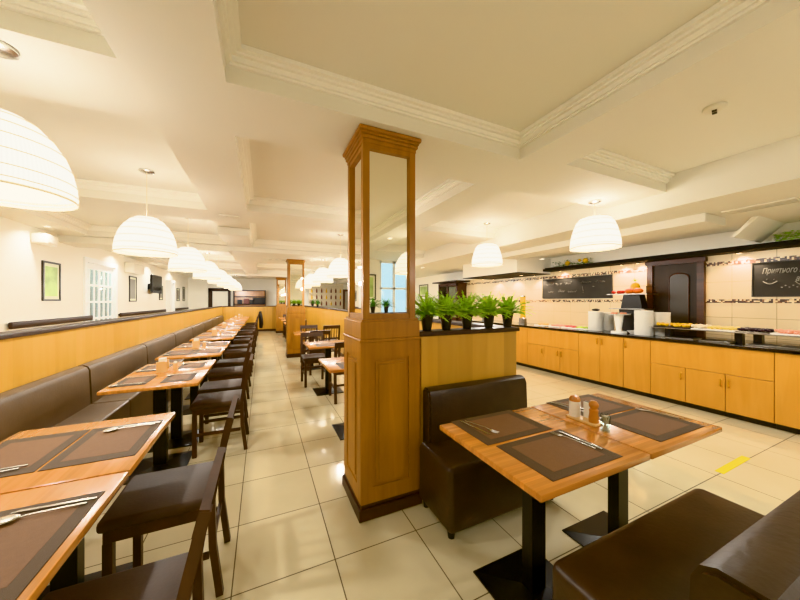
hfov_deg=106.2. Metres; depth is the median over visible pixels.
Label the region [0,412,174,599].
dining table
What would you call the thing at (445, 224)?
trim
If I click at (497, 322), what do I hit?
countertop
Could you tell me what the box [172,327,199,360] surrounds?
banquette
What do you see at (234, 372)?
dining chair
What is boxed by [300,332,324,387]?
dining chair
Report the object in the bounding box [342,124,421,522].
pillar
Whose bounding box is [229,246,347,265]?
ceiling beam
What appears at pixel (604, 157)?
trim
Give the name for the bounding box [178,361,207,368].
placemat
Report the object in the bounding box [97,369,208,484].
dining table
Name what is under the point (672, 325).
platter
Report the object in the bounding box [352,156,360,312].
mirror
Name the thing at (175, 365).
shaker
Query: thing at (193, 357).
dining table
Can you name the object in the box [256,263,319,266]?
trim
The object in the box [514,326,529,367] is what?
base cabinet
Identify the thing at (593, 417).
pepper mill
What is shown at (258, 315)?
dining chair
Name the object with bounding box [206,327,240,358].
dining table
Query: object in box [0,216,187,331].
wall
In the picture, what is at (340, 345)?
dining chair
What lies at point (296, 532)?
floor
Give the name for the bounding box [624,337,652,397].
base cabinet
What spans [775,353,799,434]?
base cabinet
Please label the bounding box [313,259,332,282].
pendant lamp
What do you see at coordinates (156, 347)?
banquette
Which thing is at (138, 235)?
pendant lamp
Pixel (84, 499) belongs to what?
knife
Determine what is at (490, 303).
potted fern
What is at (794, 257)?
trim
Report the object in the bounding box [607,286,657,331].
fruit stand
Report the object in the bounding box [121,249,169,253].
diffuser
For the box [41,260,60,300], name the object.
framed picture
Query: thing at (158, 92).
ceiling
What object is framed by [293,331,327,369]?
dining table
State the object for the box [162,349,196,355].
placemat
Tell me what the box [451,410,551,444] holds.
placemat
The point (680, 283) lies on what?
door
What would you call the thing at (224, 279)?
pendant lamp
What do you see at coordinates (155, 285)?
television
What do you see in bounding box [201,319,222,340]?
banquette
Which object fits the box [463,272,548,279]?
trim
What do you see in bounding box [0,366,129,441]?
banquette
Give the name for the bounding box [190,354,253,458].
dining chair
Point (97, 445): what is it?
placemat
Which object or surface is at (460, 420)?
knife
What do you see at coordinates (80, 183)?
trim
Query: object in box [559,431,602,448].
knife
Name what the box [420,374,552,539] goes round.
sofa
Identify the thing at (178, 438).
dining table
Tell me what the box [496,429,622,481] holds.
placemat
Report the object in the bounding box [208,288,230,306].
door
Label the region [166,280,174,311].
door
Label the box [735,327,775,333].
platter
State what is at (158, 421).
knife
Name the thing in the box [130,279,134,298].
print
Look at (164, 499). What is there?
dining chair
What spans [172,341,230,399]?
dining table
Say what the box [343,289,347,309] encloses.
doorway
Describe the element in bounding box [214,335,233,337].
placemat
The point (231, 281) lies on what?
pendant lamp
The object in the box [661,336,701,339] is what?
hotplate
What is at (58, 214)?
trim
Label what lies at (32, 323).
wall handrail
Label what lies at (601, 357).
base cabinet
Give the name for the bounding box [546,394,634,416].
placemat
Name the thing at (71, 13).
trim
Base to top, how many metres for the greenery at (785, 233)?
0.129 m
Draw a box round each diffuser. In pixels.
[0,182,60,202]
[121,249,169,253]
[576,244,614,248]
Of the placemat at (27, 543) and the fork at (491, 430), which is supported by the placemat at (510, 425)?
the fork at (491, 430)
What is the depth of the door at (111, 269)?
6.62 m
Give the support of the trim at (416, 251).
attached to the ceiling at (158, 92)
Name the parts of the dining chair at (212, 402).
leg, leg, seat, seat frame, leg, leg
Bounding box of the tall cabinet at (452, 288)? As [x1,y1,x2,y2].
[438,282,466,320]
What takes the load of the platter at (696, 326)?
on the shelf at (739, 337)
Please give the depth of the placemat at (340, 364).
3.16 m
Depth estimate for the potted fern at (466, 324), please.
2.35 m
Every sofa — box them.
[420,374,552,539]
[553,488,799,599]
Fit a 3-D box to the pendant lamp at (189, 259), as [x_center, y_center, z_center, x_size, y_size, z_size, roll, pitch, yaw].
[-3.312,-0.892,4.697,0.505,0.834,0.505,0,0,7]
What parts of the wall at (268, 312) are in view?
cap rail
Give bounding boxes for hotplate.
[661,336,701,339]
[698,339,735,342]
[745,343,784,347]
[777,345,799,349]
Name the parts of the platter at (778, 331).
platter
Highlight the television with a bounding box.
[148,274,161,293]
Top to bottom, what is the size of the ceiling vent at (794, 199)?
0.013 m
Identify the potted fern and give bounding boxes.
[415,291,455,330]
[419,291,470,329]
[448,291,490,328]
[473,292,516,327]
[493,292,535,326]
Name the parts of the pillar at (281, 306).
mirror frame, raised panel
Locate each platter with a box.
[654,322,693,328]
[691,324,711,329]
[705,326,739,331]
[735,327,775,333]
[770,329,799,335]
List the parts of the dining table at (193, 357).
plate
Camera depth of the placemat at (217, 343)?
4.61 m
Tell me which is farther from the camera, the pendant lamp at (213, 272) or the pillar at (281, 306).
the pillar at (281, 306)
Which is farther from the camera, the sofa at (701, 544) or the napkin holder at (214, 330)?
the napkin holder at (214, 330)
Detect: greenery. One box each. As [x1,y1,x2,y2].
[553,257,592,266]
[773,230,799,240]
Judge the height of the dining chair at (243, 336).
0.856 m
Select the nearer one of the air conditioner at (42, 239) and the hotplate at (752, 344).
the hotplate at (752, 344)
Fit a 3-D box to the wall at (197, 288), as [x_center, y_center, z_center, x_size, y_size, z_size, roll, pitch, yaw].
[-5.958,-0.030,16.273,9.150,2.900,0.150,0,0,-25]
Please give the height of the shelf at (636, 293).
0.014 m
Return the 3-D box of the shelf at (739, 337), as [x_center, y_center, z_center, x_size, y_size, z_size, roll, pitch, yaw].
[4.335,0.454,3.668,0.360,0.140,2.050,0,0,-25]
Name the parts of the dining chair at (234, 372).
seat, seat frame, leg, leg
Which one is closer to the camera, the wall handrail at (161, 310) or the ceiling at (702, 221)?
the ceiling at (702, 221)
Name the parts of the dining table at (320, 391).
plate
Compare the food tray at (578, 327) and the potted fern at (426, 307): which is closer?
the potted fern at (426, 307)
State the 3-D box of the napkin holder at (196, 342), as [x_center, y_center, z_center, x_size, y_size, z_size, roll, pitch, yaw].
[-2.930,0.607,4.322,0.080,0.125,0.140,0,0,-30]
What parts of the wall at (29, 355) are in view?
cap rail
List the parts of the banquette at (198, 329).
backrest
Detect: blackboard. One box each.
[542,274,612,298]
[751,259,799,296]
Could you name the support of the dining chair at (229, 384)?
on the floor
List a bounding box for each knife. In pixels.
[0,464,28,469]
[9,496,97,513]
[111,421,160,427]
[460,420,491,434]
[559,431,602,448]
[640,407,684,418]
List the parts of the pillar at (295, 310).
mirror frame, raised panel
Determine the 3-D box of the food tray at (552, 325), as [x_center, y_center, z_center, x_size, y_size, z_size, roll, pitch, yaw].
[3.201,0.502,6.091,0.260,0.045,0.260,0,0,-25]
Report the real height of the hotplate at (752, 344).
0.016 m
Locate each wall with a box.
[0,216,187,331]
[0,306,222,392]
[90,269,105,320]
[188,277,347,309]
[223,306,275,330]
[304,305,502,356]
[415,221,799,343]
[419,326,519,489]
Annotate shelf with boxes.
[233,290,265,305]
[309,283,342,308]
[607,293,657,294]
[609,308,653,309]
[652,327,799,343]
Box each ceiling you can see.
[0,0,799,283]
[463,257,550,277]
[501,213,724,259]
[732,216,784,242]
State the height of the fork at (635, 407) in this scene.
0.009 m
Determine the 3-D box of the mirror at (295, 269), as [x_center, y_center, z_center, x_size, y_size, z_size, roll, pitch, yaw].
[-2.634,-0.397,7.630,0.294,1.057,0.006,0,0,-25]
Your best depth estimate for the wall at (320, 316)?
8.56 m
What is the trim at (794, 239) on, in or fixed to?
attached to the wall at (724, 281)
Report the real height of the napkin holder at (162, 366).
0.125 m
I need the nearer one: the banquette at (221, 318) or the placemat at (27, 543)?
the placemat at (27, 543)
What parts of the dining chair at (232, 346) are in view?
seat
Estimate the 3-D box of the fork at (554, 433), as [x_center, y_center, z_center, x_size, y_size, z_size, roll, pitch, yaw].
[0.821,0.661,1.434,0.024,0.009,0.205,0,0,-34]
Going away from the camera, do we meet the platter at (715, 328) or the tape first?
the tape
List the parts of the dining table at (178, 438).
plate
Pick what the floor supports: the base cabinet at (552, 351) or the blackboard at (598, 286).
the base cabinet at (552, 351)
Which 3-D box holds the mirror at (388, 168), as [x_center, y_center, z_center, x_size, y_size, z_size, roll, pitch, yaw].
[-0.077,-0.463,2.066,0.294,1.095,0.006,0,0,-25]
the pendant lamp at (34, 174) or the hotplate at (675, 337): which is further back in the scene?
the hotplate at (675, 337)
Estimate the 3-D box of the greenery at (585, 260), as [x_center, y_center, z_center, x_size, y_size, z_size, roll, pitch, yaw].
[3.539,-0.795,6.228,0.156,0.132,0.876,0,0,-25]
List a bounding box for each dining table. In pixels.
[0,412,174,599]
[0,472,128,599]
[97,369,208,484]
[127,360,215,452]
[155,347,225,414]
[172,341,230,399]
[189,334,235,379]
[198,331,237,371]
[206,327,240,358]
[217,323,244,344]
[221,325,242,356]
[225,319,247,335]
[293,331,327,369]
[303,340,343,395]
[318,357,343,439]
[440,407,649,599]
[531,393,721,546]
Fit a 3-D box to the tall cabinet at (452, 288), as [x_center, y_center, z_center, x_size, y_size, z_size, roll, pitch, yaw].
[1.740,0.420,9.987,0.400,2.000,1.100,0,0,-25]
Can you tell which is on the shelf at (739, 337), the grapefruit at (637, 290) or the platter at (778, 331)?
the platter at (778, 331)
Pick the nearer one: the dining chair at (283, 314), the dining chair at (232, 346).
the dining chair at (232, 346)
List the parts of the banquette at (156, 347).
seat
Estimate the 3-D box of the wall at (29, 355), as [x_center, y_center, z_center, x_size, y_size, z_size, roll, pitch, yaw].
[-4.792,0.823,6.460,0.160,1.195,15.380,0,0,-25]
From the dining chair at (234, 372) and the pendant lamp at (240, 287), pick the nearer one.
the dining chair at (234, 372)
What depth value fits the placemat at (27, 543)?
0.85 m
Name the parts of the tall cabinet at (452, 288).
panel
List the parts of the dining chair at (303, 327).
rail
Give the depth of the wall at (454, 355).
2.32 m
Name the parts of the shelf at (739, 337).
glass shelf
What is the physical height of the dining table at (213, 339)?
0.750 m
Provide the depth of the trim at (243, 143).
3.68 m
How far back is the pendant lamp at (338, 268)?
5.72 m
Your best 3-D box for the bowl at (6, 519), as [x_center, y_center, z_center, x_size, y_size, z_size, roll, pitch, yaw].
[-1.189,0.658,0.904,0.062,0.012,0.048,0,0,-28]
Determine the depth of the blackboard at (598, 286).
6.17 m
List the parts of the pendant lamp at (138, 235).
lamp shade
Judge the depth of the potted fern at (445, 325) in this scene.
2.27 m
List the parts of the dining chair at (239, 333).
seat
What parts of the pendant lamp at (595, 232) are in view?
lamp shade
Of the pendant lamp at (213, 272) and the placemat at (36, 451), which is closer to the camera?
the placemat at (36, 451)
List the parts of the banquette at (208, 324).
backrest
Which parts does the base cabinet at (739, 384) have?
door, door, fascia panel, door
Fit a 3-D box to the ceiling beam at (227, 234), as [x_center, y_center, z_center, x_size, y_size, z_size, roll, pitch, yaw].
[-2.706,-1.079,4.947,0.450,0.118,0.650,0,0,-25]
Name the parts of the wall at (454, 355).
panel, cap rail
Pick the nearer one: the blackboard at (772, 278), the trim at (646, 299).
the blackboard at (772, 278)
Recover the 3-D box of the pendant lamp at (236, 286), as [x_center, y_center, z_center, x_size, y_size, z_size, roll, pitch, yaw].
[-6.378,-0.892,11.376,0.505,0.834,0.505,0,0,16]
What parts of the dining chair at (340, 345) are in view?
leg, leg, rail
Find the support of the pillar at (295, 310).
on the floor
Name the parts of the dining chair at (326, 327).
rail, leg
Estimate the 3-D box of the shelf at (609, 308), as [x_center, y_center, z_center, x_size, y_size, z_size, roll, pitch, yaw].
[3.868,0.132,5.044,0.280,0.015,0.540,0,0,-25]
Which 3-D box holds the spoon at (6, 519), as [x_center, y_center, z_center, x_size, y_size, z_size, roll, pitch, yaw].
[-1.123,0.659,0.939,0.211,0.012,0.048,0,0,-28]
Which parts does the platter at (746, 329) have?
platter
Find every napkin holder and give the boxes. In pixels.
[156,357,168,372]
[192,339,199,347]
[212,328,216,334]
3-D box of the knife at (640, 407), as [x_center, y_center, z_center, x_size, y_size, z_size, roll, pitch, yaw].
[1.552,0.662,1.786,0.012,0.006,0.210,0,0,-30]
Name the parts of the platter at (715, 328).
platter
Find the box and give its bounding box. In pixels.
[253,298,264,303]
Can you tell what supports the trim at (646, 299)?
attached to the wall at (724, 281)
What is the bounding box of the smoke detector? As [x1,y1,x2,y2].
[702,102,726,114]
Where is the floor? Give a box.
[47,331,799,599]
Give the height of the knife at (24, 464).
0.006 m
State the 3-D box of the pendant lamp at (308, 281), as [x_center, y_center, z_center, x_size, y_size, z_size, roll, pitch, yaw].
[-2.712,-0.892,9.263,0.505,0.834,0.505,0,0,25]
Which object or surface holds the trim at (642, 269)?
attached to the wall at (724, 281)
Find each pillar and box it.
[276,277,286,332]
[286,259,305,357]
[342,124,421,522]
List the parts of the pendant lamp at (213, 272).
lamp shade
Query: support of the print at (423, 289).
attached to the framed picture at (422, 288)
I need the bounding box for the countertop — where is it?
[472,320,799,354]
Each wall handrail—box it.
[8,315,92,328]
[118,309,165,316]
[175,307,188,310]
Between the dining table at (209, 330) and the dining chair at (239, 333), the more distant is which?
the dining chair at (239, 333)
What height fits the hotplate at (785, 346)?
0.016 m
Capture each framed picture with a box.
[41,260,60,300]
[129,276,136,301]
[159,286,162,299]
[176,288,179,300]
[419,284,427,296]
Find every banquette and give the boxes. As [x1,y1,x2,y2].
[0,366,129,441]
[79,344,170,416]
[141,333,189,363]
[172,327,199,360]
[190,323,210,358]
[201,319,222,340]
[211,317,218,326]
[218,315,223,323]
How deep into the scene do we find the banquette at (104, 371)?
3.23 m
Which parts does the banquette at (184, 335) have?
backrest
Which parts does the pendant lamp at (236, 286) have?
lamp shade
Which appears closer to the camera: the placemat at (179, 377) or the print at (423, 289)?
the placemat at (179, 377)
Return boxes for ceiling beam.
[57,235,231,255]
[217,226,250,242]
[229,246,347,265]
[246,274,305,278]
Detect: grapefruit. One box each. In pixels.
[625,288,633,293]
[633,288,643,292]
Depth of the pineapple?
5.00 m
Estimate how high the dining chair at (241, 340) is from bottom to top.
0.856 m
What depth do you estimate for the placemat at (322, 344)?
4.61 m
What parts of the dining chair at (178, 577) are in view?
seat, seat frame, leg, rail, leg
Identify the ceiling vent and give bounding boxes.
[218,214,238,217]
[721,197,799,214]
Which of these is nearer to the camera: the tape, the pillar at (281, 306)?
the tape
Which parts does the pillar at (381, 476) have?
raised panel, mirror frame, raised panel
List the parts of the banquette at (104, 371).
backrest, seat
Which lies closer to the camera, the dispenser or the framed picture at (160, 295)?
the dispenser
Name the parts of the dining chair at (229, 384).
seat, leg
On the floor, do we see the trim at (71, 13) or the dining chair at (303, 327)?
the dining chair at (303, 327)
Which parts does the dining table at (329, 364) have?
plate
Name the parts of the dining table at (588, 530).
plate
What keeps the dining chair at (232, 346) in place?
on the floor
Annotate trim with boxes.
[0,0,102,35]
[39,210,220,239]
[74,178,201,201]
[160,259,240,265]
[202,254,232,256]
[216,0,770,148]
[237,136,462,215]
[250,223,347,249]
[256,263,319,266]
[415,250,424,253]
[430,221,497,232]
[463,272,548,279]
[467,268,646,284]
[475,299,646,301]
[545,239,799,268]
[582,149,674,183]
[706,255,799,266]
[706,299,799,302]
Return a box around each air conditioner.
[30,233,58,246]
[124,262,144,274]
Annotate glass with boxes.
[602,415,609,430]
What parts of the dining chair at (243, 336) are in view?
seat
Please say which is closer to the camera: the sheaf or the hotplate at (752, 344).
the sheaf
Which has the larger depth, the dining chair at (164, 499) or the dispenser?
the dispenser
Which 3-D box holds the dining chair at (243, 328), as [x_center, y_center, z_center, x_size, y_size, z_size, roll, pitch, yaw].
[-5.311,0.994,10.656,0.510,0.856,0.400,0,0,-25]
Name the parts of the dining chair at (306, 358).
leg, leg, seat frame, rail, rail, seat, leg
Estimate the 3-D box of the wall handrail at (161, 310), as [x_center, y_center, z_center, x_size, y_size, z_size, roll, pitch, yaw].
[-7.626,0.340,9.043,0.085,0.100,3.800,0,0,-25]
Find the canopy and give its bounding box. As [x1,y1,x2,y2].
[432,280,469,283]
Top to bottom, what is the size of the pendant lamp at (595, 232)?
0.539 m
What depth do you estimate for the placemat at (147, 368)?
2.97 m
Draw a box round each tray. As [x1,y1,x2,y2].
[535,323,550,325]
[548,324,565,327]
[561,325,576,328]
[566,414,602,426]
[573,326,587,329]
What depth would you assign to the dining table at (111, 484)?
1.00 m
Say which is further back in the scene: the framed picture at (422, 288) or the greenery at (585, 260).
the framed picture at (422, 288)
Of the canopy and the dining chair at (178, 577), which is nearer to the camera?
the dining chair at (178, 577)
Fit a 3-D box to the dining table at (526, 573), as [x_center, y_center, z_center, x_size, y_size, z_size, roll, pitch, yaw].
[0.655,1.045,1.471,0.673,0.750,0.655,0,0,-25]
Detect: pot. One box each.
[421,315,433,330]
[440,314,452,329]
[461,314,472,328]
[483,313,493,327]
[501,313,513,326]
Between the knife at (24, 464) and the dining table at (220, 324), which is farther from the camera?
the dining table at (220, 324)
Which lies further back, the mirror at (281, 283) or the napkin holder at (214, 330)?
the mirror at (281, 283)
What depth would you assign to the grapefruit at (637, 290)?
4.84 m
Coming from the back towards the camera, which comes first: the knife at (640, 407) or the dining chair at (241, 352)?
the dining chair at (241, 352)
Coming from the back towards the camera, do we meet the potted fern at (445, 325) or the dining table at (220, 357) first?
the dining table at (220, 357)
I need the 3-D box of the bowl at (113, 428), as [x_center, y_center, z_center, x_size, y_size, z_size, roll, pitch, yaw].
[-1.482,0.658,1.541,0.062,0.012,0.048,0,0,-27]
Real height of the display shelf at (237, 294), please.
1.960 m
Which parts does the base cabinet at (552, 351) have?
door, door, fascia panel, door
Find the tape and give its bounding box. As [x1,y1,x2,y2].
[715,456,750,473]
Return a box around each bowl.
[0,514,20,524]
[103,427,118,431]
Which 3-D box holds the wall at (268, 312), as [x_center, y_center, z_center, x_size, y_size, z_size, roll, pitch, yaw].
[-6.425,0.825,14.282,3.720,1.190,0.160,0,0,-25]
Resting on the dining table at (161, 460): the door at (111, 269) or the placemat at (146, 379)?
the placemat at (146, 379)
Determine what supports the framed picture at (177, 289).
attached to the wall at (20, 259)
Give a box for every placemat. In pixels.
[0,429,90,477]
[0,491,104,599]
[37,419,163,471]
[109,375,157,387]
[136,364,172,372]
[160,372,197,382]
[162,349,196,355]
[177,343,202,347]
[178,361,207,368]
[193,336,214,338]
[193,348,222,353]
[202,342,227,346]
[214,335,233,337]
[315,343,334,346]
[335,362,343,368]
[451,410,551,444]
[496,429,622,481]
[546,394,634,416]
[599,408,703,441]
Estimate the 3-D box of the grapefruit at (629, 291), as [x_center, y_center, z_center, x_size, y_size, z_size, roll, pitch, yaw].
[3.822,-0.166,5.001,0.121,0.088,0.143,0,0,-25]
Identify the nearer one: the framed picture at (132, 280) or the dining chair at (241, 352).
the dining chair at (241, 352)
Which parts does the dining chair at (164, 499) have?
leg, leg, seat frame, seat, leg, leg, rail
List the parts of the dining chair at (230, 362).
seat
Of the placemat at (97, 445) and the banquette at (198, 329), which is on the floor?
the banquette at (198, 329)
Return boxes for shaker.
[173,361,177,370]
[569,395,580,416]
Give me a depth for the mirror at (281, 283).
13.46 m
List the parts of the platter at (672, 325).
platter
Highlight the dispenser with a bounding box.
[519,295,526,323]
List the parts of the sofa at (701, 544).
backrest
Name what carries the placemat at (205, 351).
on the dining table at (193, 357)
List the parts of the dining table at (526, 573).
plate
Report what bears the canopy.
on the tall cabinet at (452, 288)
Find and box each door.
[83,256,117,321]
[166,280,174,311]
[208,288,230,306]
[645,256,707,336]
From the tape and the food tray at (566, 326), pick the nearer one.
the tape
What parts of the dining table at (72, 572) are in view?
plate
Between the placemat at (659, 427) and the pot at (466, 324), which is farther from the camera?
the pot at (466, 324)
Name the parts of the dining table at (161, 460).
plate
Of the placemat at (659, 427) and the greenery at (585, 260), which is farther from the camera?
the greenery at (585, 260)
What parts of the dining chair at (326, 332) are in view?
leg, rail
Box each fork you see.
[465,420,498,432]
[550,431,595,448]
[635,407,679,418]
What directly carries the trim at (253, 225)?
attached to the ceiling at (158, 92)
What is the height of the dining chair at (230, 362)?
0.856 m
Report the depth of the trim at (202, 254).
8.23 m
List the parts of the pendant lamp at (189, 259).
lamp shade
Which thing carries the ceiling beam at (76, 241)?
attached to the ceiling at (158, 92)
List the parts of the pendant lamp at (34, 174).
lamp shade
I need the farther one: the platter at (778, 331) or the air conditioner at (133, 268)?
the air conditioner at (133, 268)
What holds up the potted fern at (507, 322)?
on the wall at (454, 355)
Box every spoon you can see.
[0,502,86,524]
[103,423,155,431]
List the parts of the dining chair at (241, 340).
seat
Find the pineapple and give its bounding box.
[630,276,640,293]
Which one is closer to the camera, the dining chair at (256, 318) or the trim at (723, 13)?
the trim at (723, 13)
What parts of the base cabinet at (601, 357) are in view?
door, door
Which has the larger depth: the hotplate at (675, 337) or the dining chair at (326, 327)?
the dining chair at (326, 327)
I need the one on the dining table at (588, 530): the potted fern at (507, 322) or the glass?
the glass
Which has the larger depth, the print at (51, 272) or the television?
the television
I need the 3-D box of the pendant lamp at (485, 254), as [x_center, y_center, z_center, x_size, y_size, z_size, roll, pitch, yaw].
[1.460,-0.955,5.050,0.505,0.709,0.505,0,0,25]
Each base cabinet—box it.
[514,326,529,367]
[527,328,580,379]
[579,333,625,390]
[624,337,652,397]
[651,340,776,428]
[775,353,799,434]
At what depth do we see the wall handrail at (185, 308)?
12.80 m
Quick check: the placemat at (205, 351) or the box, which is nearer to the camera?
the placemat at (205, 351)
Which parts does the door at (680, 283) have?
panel moulding, arched panel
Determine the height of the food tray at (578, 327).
0.045 m
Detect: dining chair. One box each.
[42,447,226,599]
[96,395,238,597]
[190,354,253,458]
[197,347,251,423]
[207,340,252,405]
[215,335,253,391]
[223,329,254,376]
[227,327,255,368]
[233,323,255,359]
[235,322,256,354]
[238,319,257,346]
[240,318,257,340]
[242,317,257,340]
[245,315,258,335]
[283,314,285,335]
[300,325,319,365]
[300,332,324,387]
[306,330,330,374]
[320,325,339,356]
[329,342,343,403]
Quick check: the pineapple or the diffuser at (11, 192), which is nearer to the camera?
the diffuser at (11, 192)
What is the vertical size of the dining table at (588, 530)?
0.750 m
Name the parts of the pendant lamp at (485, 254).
lamp shade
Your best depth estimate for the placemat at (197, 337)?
5.49 m
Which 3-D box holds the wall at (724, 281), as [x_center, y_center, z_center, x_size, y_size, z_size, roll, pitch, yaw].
[2.713,-0.030,8.508,0.170,2.900,21.200,0,0,-25]
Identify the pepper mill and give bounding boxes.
[588,400,598,423]
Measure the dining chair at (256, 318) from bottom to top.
0.856 m
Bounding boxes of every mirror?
[278,280,284,303]
[290,264,301,305]
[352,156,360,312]
[370,150,407,313]
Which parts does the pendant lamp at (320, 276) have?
lamp shade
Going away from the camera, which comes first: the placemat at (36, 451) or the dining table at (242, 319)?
the placemat at (36, 451)
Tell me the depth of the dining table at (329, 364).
3.26 m
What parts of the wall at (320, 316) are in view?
cap rail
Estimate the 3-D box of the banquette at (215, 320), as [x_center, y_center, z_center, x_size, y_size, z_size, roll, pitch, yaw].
[-6.397,1.012,10.625,0.405,0.815,1.546,0,0,-25]
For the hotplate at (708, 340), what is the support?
on the countertop
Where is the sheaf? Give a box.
[583,401,589,417]
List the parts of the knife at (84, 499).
blade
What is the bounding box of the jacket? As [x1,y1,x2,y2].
[259,311,262,327]
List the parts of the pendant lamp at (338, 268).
lamp shade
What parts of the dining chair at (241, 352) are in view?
seat, seat frame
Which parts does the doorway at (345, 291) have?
panel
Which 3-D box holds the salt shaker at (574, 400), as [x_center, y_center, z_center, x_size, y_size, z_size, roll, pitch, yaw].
[1.003,0.599,1.726,0.058,0.116,0.058,0,0,-25]
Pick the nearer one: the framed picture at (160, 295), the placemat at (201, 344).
the placemat at (201, 344)
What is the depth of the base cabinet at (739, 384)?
3.73 m
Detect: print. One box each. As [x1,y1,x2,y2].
[45,266,57,295]
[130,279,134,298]
[420,286,426,294]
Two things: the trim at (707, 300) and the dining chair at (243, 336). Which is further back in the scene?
the dining chair at (243, 336)
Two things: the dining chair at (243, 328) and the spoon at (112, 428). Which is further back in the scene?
the dining chair at (243, 328)
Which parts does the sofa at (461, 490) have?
seat, backrest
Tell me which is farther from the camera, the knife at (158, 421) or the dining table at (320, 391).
the dining table at (320, 391)
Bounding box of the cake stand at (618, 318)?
[607,313,630,333]
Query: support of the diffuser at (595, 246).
attached to the pendant lamp at (595, 232)
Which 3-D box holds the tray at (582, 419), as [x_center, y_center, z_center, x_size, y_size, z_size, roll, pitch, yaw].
[1.027,0.663,1.682,0.070,0.012,0.170,0,0,-25]
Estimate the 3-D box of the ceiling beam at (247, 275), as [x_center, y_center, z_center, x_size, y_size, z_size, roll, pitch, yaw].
[-5.487,-1.094,13.546,2.570,0.088,1.200,0,0,-25]
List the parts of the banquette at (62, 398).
seat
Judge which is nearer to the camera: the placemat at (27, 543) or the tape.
the placemat at (27, 543)
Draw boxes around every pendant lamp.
[0,40,79,210]
[112,168,177,256]
[168,218,206,271]
[193,252,220,278]
[208,270,228,283]
[217,275,234,286]
[224,270,238,288]
[229,275,241,289]
[304,274,319,285]
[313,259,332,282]
[327,234,347,277]
[472,222,502,266]
[569,199,621,251]
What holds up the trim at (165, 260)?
attached to the ceiling at (158, 92)
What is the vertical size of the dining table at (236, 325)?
0.750 m
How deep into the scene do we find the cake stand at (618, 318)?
4.89 m
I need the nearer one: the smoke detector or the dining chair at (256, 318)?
the smoke detector
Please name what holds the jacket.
hanging from the dining chair at (258, 315)

